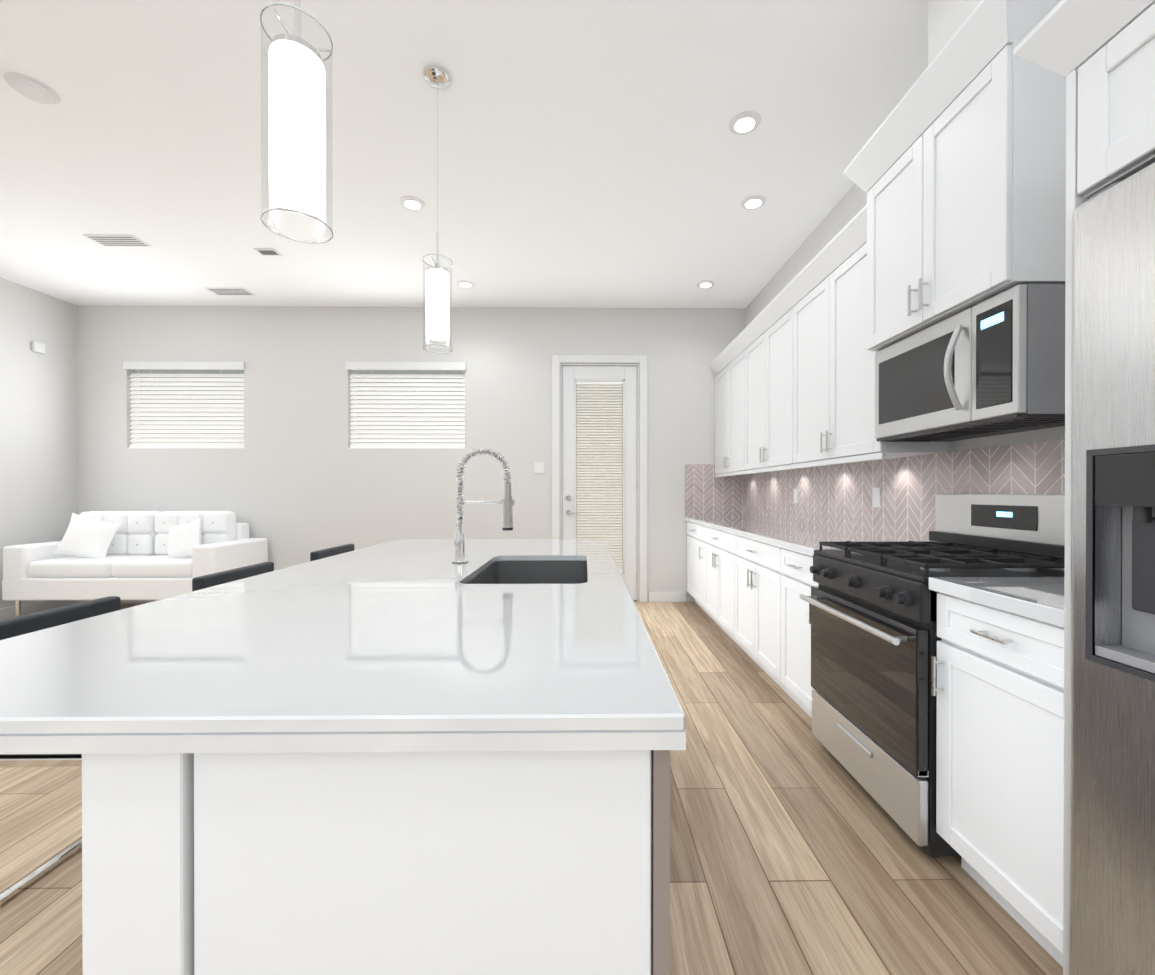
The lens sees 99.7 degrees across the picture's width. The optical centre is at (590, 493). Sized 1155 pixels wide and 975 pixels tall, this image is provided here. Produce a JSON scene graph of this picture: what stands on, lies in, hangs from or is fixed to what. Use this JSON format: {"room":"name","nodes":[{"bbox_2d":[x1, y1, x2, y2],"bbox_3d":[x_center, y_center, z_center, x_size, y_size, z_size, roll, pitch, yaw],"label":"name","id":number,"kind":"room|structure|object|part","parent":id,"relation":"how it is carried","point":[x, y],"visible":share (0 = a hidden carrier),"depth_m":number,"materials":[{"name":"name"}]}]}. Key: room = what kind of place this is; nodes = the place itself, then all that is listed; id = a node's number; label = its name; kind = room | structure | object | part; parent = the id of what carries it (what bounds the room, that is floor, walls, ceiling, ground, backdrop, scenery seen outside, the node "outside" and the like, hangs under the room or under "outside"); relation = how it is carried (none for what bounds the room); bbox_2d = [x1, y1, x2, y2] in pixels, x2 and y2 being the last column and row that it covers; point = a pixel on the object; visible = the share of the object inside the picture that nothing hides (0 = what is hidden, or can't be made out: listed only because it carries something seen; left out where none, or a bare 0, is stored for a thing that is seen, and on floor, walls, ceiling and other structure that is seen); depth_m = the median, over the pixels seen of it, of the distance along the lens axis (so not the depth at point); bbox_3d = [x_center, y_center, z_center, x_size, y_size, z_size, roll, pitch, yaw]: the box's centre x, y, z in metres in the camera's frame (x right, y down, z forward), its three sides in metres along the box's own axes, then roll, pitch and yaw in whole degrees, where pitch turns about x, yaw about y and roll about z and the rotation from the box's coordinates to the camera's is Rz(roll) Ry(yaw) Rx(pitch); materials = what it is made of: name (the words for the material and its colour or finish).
{"room":"kitchen","nodes":[
{"label":"kitchen","id":0,"kind":"room"},
{"bbox_2d":[0,277,76,607],"bbox_3d":[-5.466,-0.401,0.873,0.150,3.160,8.585,0,0,-1],"label":"wall","id":1,"kind":"structure","parent":0,"point":[38,449],"depth_m":4.78,"materials":[{"name":"white paint"}]},
{"bbox_2d":[32,341,44,353],"bbox_3d":[-5.420,-1.435,4.788,0.032,0.100,0.100,0,0,-1],"label":"sensor","id":2,"kind":"object","parent":1,"relation":"attached to","point":[38,347],"depth_m":4.77,"materials":[{"name":"white plastic"}]},
{"bbox_2d":[0,600,76,619],"bbox_3d":[-5.381,1.124,0.888,0.016,0.110,8.562,0,0,-1],"label":"baseboard","id":3,"kind":"structure","parent":1,"relation":"attached to","point":[26,608],"depth_m":4.75,"materials":[{"name":"white"}]},
{"bbox_2d":[76,305,744,601],"bbox_3d":[-1.887,-0.417,5.285,7.415,3.160,0.150,0,0,-1],"label":"wall","id":4,"kind":"structure","parent":0,"point":[295,481],"depth_m":5.20,"materials":[{"name":"white paint"}]},
{"bbox_2d":[77,600,156,603],"bbox_3d":[-2.917,1.108,5.189,4.987,0.110,0.023,0,0,-1],"label":"baseboard","id":5,"kind":"structure","parent":4,"relation":"attached to","point":[78,601],"depth_m":5.16,"materials":[{"name":"white"}]},
{"bbox_2d":[127,370,243,448],"bbox_3d":[-4.302,-0.935,5.235,1.235,0.915,0.110,0,0,-1],"label":"window","id":6,"kind":"structure","parent":4,"relation":"in","point":[188,371],"depth_m":5.28,"materials":[{"name":"white"}]},
{"bbox_2d":[123,361,244,447],"bbox_3d":[-4.301,-0.944,5.194,1.265,0.911,0.088,0,0,-1],"label":"window blind","id":7,"kind":"object","parent":6,"relation":"attached to","point":[187,440],"visible":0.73,"depth_m":5.21,"materials":[{"name":"white plastic"}]},
{"bbox_2d":[348,370,464,448],"bbox_3d":[-1.962,-0.935,5.264,1.245,0.915,0.110,0,0,-1],"label":"window","id":8,"kind":"structure","parent":4,"relation":"in","point":[403,372],"depth_m":5.31,"materials":[{"name":"white"}]},
{"bbox_2d":[345,362,465,447],"bbox_3d":[-1.961,-0.945,5.223,1.275,0.911,0.088,0,0,-1],"label":"window blind","id":9,"kind":"object","parent":8,"relation":"attached to","point":[407,419],"visible":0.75,"depth_m":5.24,"materials":[{"name":"white plastic"}]},
{"bbox_2d":[534,462,544,473],"bbox_3d":[-0.544,-0.277,5.219,0.110,0.120,0.009,0,0,-1],"label":"switch plate","id":10,"kind":"object","parent":4,"relation":"attached to","point":[539,467],"depth_m":5.22,"materials":[{"name":"white plastic"}]},
{"bbox_3d":[-0.544,-0.277,5.219,0.110,0.120,0.009,0,0,-1],"label":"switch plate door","id":11,"kind":"part","parent":10,"relation":"part of","materials":[{"name":"white plastic"}]},
{"bbox_2d":[552,355,646,601],"bbox_3d":[0.102,-0.162,5.274,1.023,2.650,0.163,0,0,-1],"label":"door","id":12,"kind":"structure","parent":4,"relation":"attached to","point":[625,375],"depth_m":5.25,"materials":[{"name":"white wood"}]},
{"bbox_3d":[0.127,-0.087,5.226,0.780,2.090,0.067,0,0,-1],"label":"handle","id":13,"kind":"part","parent":12,"relation":"part of","materials":[{"name":"silver metal"}]},
{"bbox_2d":[576,381,622,571],"bbox_3d":[0.102,-0.185,5.277,0.501,2.055,0.028,0,0,-1],"label":"blind","id":14,"kind":"object","parent":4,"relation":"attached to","point":[616,553],"visible":0.83,"depth_m":5.28,"materials":[{"name":"white"}]},
{"bbox_2d":[649,592,686,601],"bbox_3d":[0.833,1.108,5.238,0.407,0.110,0.016,0,0,-1],"label":"baseboard","id":15,"kind":"structure","parent":4,"relation":"attached to","point":[653,596],"depth_m":5.23,"materials":[{"name":"white"}]},
{"bbox_2d":[0,0,927,307],"bbox_3d":[-1.834,-2.041,0.912,7.415,0.120,8.885,0,0,-1],"label":"ceiling","id":16,"kind":"structure","parent":0,"point":[566,154],"depth_m":2.77,"materials":[{"name":"white paint"}]},
{"bbox_2d":[3,72,61,103],"bbox_3d":[-2.693,-1.971,2.353,0.191,0.030,0.181,0,0,-1],"label":"recessed light","id":17,"kind":"object","parent":16,"relation":"in","point":[38,91],"depth_m":2.36,"materials":[{"name":"white"}]},
{"bbox_2d":[83,235,151,246],"bbox_3d":[-3.658,-1.977,3.782,0.381,0.030,0.169,0,0,-1],"label":"air vent","id":18,"kind":"object","parent":16,"relation":"in","point":[105,240],"depth_m":3.82,"materials":[{"name":"white metal"}]},
{"bbox_2d":[205,288,255,295],"bbox_3d":[-3.494,-1.980,4.744,0.383,0.030,0.166,0,0,-1],"label":"air vent","id":19,"kind":"object","parent":16,"relation":"in","point":[218,291],"depth_m":4.79,"materials":[{"name":"white metal"}]},
{"bbox_2d":[254,248,282,255],"bbox_3d":[-2.614,-1.977,3.956,0.171,0.030,0.116,0,0,-1],"label":"air vent","id":20,"kind":"object","parent":16,"relation":"in","point":[264,252],"depth_m":4.00,"materials":[{"name":"white metal"}]},
{"bbox_2d":[260,0,332,242],"bbox_3d":[-0.639,-1.282,1.064,0.136,1.399,0.136,0,0,-1],"label":"pendant light","id":21,"kind":"object","parent":16,"relation":"hanging from","point":[297,170],"visible":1,"depth_m":1.03,"materials":[{"name":"white glass"}]},
{"bbox_2d":[400,196,424,210],"bbox_3d":[-1.199,-1.975,3.292,0.162,0.030,0.160,0,0,-1],"label":"recessed light","id":22,"kind":"object","parent":16,"relation":"in","point":[409,202],"depth_m":3.32,"materials":[{"name":"white"}]},
{"bbox_2d":[422,66,451,352],"bbox_3d":[-0.728,-1.338,2.325,0.136,1.296,0.136,0,0,-1],"label":"pendant light","id":23,"kind":"object","parent":16,"relation":"hanging from","point":[437,284],"visible":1,"depth_m":2.29,"materials":[{"name":"white glass"}]},
{"bbox_2d":[457,280,474,287],"bbox_3d":[-1.165,-1.979,4.564,0.160,0.030,0.154,0,0,-1],"label":"recessed light","id":24,"kind":"object","parent":16,"relation":"in","point":[463,283],"depth_m":4.61,"materials":[{"name":"white"}]},
{"bbox_2d":[697,280,714,287],"bbox_3d":[1.082,-1.979,4.564,0.159,0.030,0.154,0,0,-1],"label":"recessed light","id":25,"kind":"object","parent":16,"relation":"in","point":[707,283],"depth_m":4.62,"materials":[{"name":"white"}]},
{"bbox_2d":[728,111,760,134],"bbox_3d":[0.816,-1.972,2.575,0.163,0.030,0.161,0,0,-1],"label":"recessed light","id":26,"kind":"object","parent":16,"relation":"in","point":[746,122],"depth_m":2.60,"materials":[{"name":"white"}]},
{"bbox_2d":[741,195,765,209],"bbox_3d":[1.099,-1.975,3.280,0.162,0.030,0.159,0,0,-1],"label":"recessed light","id":27,"kind":"object","parent":16,"relation":"in","point":[752,202],"depth_m":3.31,"materials":[{"name":"white"}]},
{"bbox_2d":[0,600,1062,974],"bbox_3d":[-1.834,1.239,0.924,7.415,0.120,8.885,0,0,-1],"label":"floor","id":28,"kind":"structure","parent":0,"point":[796,848],"depth_m":1.55,"materials":[{"name":"brown wood"}]},
{"bbox_2d":[0,596,120,905],"bbox_3d":[-1.463,0.769,1.484,0.480,0.815,0.500,0,0,-1],"label":"stool","id":29,"kind":"object","parent":28,"relation":"on","point":[27,623],"visible":0.17,"depth_m":1.46,"materials":[{"name":"grey leather"}]},
{"bbox_3d":[-1.463,0.832,1.484,0.480,0.690,0.500,0,0,-1],"label":"frame","id":30,"kind":"part","parent":29,"relation":"part of","materials":[{"name":"silver metal"}]},
{"bbox_3d":[-1.465,0.516,1.483,0.473,0.310,0.492,0,0,-1],"label":"seat","id":31,"kind":"part","parent":29,"relation":"part of","materials":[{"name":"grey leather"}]},
{"bbox_2d":[2,511,267,616],"bbox_3d":[-4.321,0.670,4.742,1.875,0.990,0.775,0,0,-1],"label":"sofa","id":32,"kind":"object","parent":28,"relation":"on","point":[135,555],"visible":0.94,"depth_m":4.50,"materials":[{"name":"white fabric"}]},
{"bbox_2d":[192,562,273,591],"bbox_3d":[-1.474,0.766,2.334,0.480,0.815,0.500,0,0,-1],"label":"stool","id":33,"kind":"object","parent":28,"relation":"on","point":[211,580],"visible":0.1,"depth_m":2.25,"materials":[{"name":"grey leather"}]},
{"bbox_2d":[310,544,353,561],"bbox_3d":[-1.484,0.763,3.234,0.480,0.815,0.500,0,0,-1],"label":"stool","id":34,"kind":"object","parent":28,"relation":"on","point":[325,553],"visible":0.08,"depth_m":3.15,"materials":[{"name":"grey leather"}]},
{"bbox_2d":[82,755,669,974],"bbox_3d":[-0.464,0.721,1.576,1.100,0.910,1.980,0,0,-1],"label":"kitchen island","id":35,"kind":"object","parent":28,"relation":"on","point":[422,757],"depth_m":0.60,"materials":[{"name":"white wood"}]},
{"bbox_2d":[0,539,685,758],"bbox_3d":[-0.459,0.266,1.574,1.110,0.040,2.060,0,0,-1],"label":"island countertop","id":36,"kind":"structure","parent":35,"relation":"on","point":[399,646],"depth_m":0.70,"materials":[{"name":"white stone"}]},
{"bbox_2d":[452,447,514,562],"bbox_3d":[-0.383,0.039,1.713,0.226,0.414,0.133,0,0,-1],"label":"faucet","id":37,"kind":"object","parent":36,"relation":"on","point":[507,501],"depth_m":1.74,"materials":[{"name":"silver metal"}]},
{"bbox_2d":[467,560,587,583],"bbox_3d":[-0.190,0.373,1.638,0.384,0.214,0.624,0,0,-1],"label":"sink","id":38,"kind":"object","parent":36,"relation":"in","point":[494,571],"depth_m":1.94,"materials":[{"name":"black metal"}]},
{"bbox_2d":[685,520,700,607],"bbox_3d":[1.359,0.727,4.844,0.627,0.875,0.814,0,0,-1],"label":"base cabinet","id":39,"kind":"object","parent":28,"relation":"on","point":[693,530],"depth_m":4.92,"materials":[{"name":"white wood"}]},
{"bbox_2d":[701,528,728,634],"bbox_3d":[1.369,0.730,4.044,0.627,0.875,1.034,0,0,-1],"label":"base cabinet","id":40,"kind":"object","parent":28,"relation":"on","point":[714,544],"depth_m":4.08,"materials":[{"name":"white wood"}]},
{"bbox_2d":[729,536,772,678],"bbox_3d":[1.380,0.733,3.169,0.627,0.875,0.964,0,0,-1],"label":"base cabinet","id":41,"kind":"object","parent":28,"relation":"on","point":[750,562],"depth_m":3.20,"materials":[{"name":"white wood"}]},
{"bbox_2d":[773,548,796,702],"bbox_3d":[1.387,0.735,2.550,0.627,0.875,0.522,0,0,-1],"label":"base cabinet","id":42,"kind":"object","parent":28,"relation":"on","point":[784,563],"depth_m":2.69,"materials":[{"name":"white wood"}]},
{"bbox_2d":[797,544,1052,857],"bbox_3d":[1.368,0.722,1.913,0.673,0.905,0.874,0,0,-1],"label":"base cabinet","id":43,"kind":"object","parent":28,"relation":"on","point":[923,626],"depth_m":1.71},
{"bbox_2d":[685,516,912,551],"bbox_3d":[1.360,0.273,3.769,0.652,0.040,2.960,0,0,-1],"label":"countertop","id":44,"kind":"structure","parent":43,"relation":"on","point":[790,537],"depth_m":3.09,"materials":[{"name":"white stone"}]},
{"bbox_2d":[800,494,1064,857],"bbox_3d":[1.337,0.588,1.913,0.735,1.175,0.738,0,0,-1],"label":"range","id":45,"kind":"object","parent":43,"relation":"in","point":[874,608],"depth_m":1.77,"materials":[{"name":"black metal"}]},
{"bbox_2d":[949,596,1052,952],"bbox_3d":[1.402,0.740,1.302,0.627,0.875,0.473,0,0,-1],"label":"base cabinet","id":46,"kind":"object","parent":28,"relation":"on","point":[1001,664],"depth_m":1.29,"materials":[{"name":"white wood"}]},
{"bbox_2d":[945,580,1052,627],"bbox_3d":[1.390,0.282,1.300,0.652,0.040,0.471,0,0,-1],"label":"countertop","id":47,"kind":"structure","parent":46,"relation":"on","point":[1027,599],"depth_m":1.31,"materials":[{"name":"white stone"}]},
{"bbox_2d":[1049,132,1154,974],"bbox_3d":[1.356,0.280,0.805,0.692,1.798,0.463,0,0,-1],"label":"refrigerator","id":48,"kind":"object","parent":28,"relation":"on","point":[1102,830],"depth_m":0.96,"materials":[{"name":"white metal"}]},
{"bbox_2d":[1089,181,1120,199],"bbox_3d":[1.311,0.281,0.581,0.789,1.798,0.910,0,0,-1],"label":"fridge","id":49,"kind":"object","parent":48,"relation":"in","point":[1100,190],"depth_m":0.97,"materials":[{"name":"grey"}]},
{"bbox_2d":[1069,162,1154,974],"bbox_3d":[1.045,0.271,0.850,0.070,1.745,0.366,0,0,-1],"label":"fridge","id":50,"kind":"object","parent":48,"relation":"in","point":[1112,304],"depth_m":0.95,"materials":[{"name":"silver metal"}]},
{"bbox_2d":[1086,444,1154,681],"bbox_3d":[1.039,0.124,0.877,0.064,0.424,0.224,0,0,-1],"label":"dispenser","id":51,"kind":"object","parent":50,"relation":"attached to","point":[1120,478],"depth_m":0.96,"materials":[{"name":"grey plastic"}]},
{"bbox_2d":[745,184,1064,450],"bbox_3d":[1.798,-0.402,0.962,0.150,3.160,8.585,0,0,-1],"label":"wall","id":52,"kind":"structure","parent":0,"point":[846,210],"depth_m":3.39,"materials":[{"name":"white paint"}]},
{"bbox_2d":[713,356,724,475],"bbox_3d":[1.507,-0.791,4.972,0.327,1.170,0.550,0,0,-1],"label":"upper cabinet","id":53,"kind":"object","parent":52,"relation":"attached to","point":[719,368],"depth_m":5.05,"materials":[{"name":"white wood"}]},
{"bbox_2d":[725,340,764,475],"bbox_3d":[1.513,-0.789,4.510,0.327,1.170,0.613,0,0,-1],"label":"upper cabinet","id":54,"kind":"object","parent":52,"relation":"attached to","point":[733,357],"depth_m":4.61,"materials":[{"name":"white wood"}]},
{"bbox_2d":[741,320,760,471],"bbox_3d":[1.519,-0.788,4.022,0.327,1.170,0.612,0,0,-1],"label":"upper cabinet","id":55,"kind":"object","parent":52,"relation":"attached to","point":[751,342],"depth_m":4.12,"materials":[{"name":"white wood"}]},
{"bbox_2d":[761,296,804,471],"bbox_3d":[1.525,-0.786,3.530,0.327,1.170,0.612,0,0,-1],"label":"upper cabinet","id":56,"kind":"object","parent":52,"relation":"attached to","point":[773,322],"depth_m":3.64,"materials":[{"name":"white wood"}]},
{"bbox_2d":[785,260,844,467],"bbox_3d":[1.531,-0.784,3.042,0.327,1.170,0.613,0,0,-1],"label":"upper cabinet","id":57,"kind":"object","parent":52,"relation":"attached to","point":[802,301],"depth_m":3.13,"materials":[{"name":"white wood"}]},
{"bbox_2d":[685,438,1064,541],"bbox_3d":[1.370,-0.027,3.155,0.647,0.565,4.185,0,0,-1],"label":"backsplash","id":58,"kind":"structure","parent":52,"relation":"attached to","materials":[{"name":"tile"}]},
{"bbox_2d":[861,112,904,347],"bbox_3d":[1.505,-1.114,2.081,0.402,0.883,0.445,0,0,-1],"label":"upper cabinet","id":59,"kind":"object","parent":52,"relation":"attached to","point":[882,171],"depth_m":2.16,"materials":[{"name":"white wood"}]},
{"bbox_2d":[821,220,956,463],"bbox_3d":[1.537,-0.783,2.580,0.327,1.170,0.550,0,0,-1],"label":"upper cabinet","id":60,"kind":"object","parent":52,"relation":"attached to","point":[840,266],"depth_m":2.65,"materials":[{"name":"white wood"}]},
{"bbox_2d":[857,300,1044,443],"bbox_3d":[1.490,-0.460,2.015,0.426,0.410,0.573,0,0,-1],"label":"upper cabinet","id":61,"kind":"object","parent":52,"relation":"attached to","point":[913,379],"depth_m":2.00,"materials":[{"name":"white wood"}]},
{"bbox_2d":[875,284,1065,441],"bbox_3d":[1.492,-0.454,1.921,0.426,0.423,0.762,0,0,-1],"label":"microwave","id":62,"kind":"object","parent":61,"relation":"in","point":[991,362],"depth_m":1.71,"materials":[{"name":"grey metal"}]},
{"bbox_2d":[969,284,1052,427],"bbox_3d":[1.527,-0.459,1.635,0.361,0.410,0.189,0,0,-1],"label":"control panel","id":63,"kind":"object","parent":62,"relation":"attached to","point":[1011,332],"depth_m":1.57,"materials":[{"name":"silver metal"}]},
{"bbox_2d":[905,0,1080,323],"bbox_3d":[1.509,-1.113,1.756,0.402,0.883,0.445,0,0,-1],"label":"upper cabinet","id":64,"kind":"object","parent":52,"relation":"attached to","point":[983,137],"depth_m":1.61,"materials":[{"name":"white wood"}]},
{"bbox_2d":[1061,0,1154,191],"bbox_3d":[1.376,-0.813,0.774,0.692,0.375,0.528,0,0,-1],"label":"upper cabinet","id":65,"kind":"object","parent":52,"relation":"attached to","point":[1108,46],"depth_m":0.97,"materials":[{"name":"white wood"}]},
{"bbox_2d":[928,0,980,65],"bbox_3d":[1.520,-1.784,1.331,0.392,0.392,1.140,0,0,-1],"label":"soffit","id":66,"kind":"structure","parent":0,"point":[947,19],"depth_m":1.82,"materials":[{"name":"white paint"}]}
]}

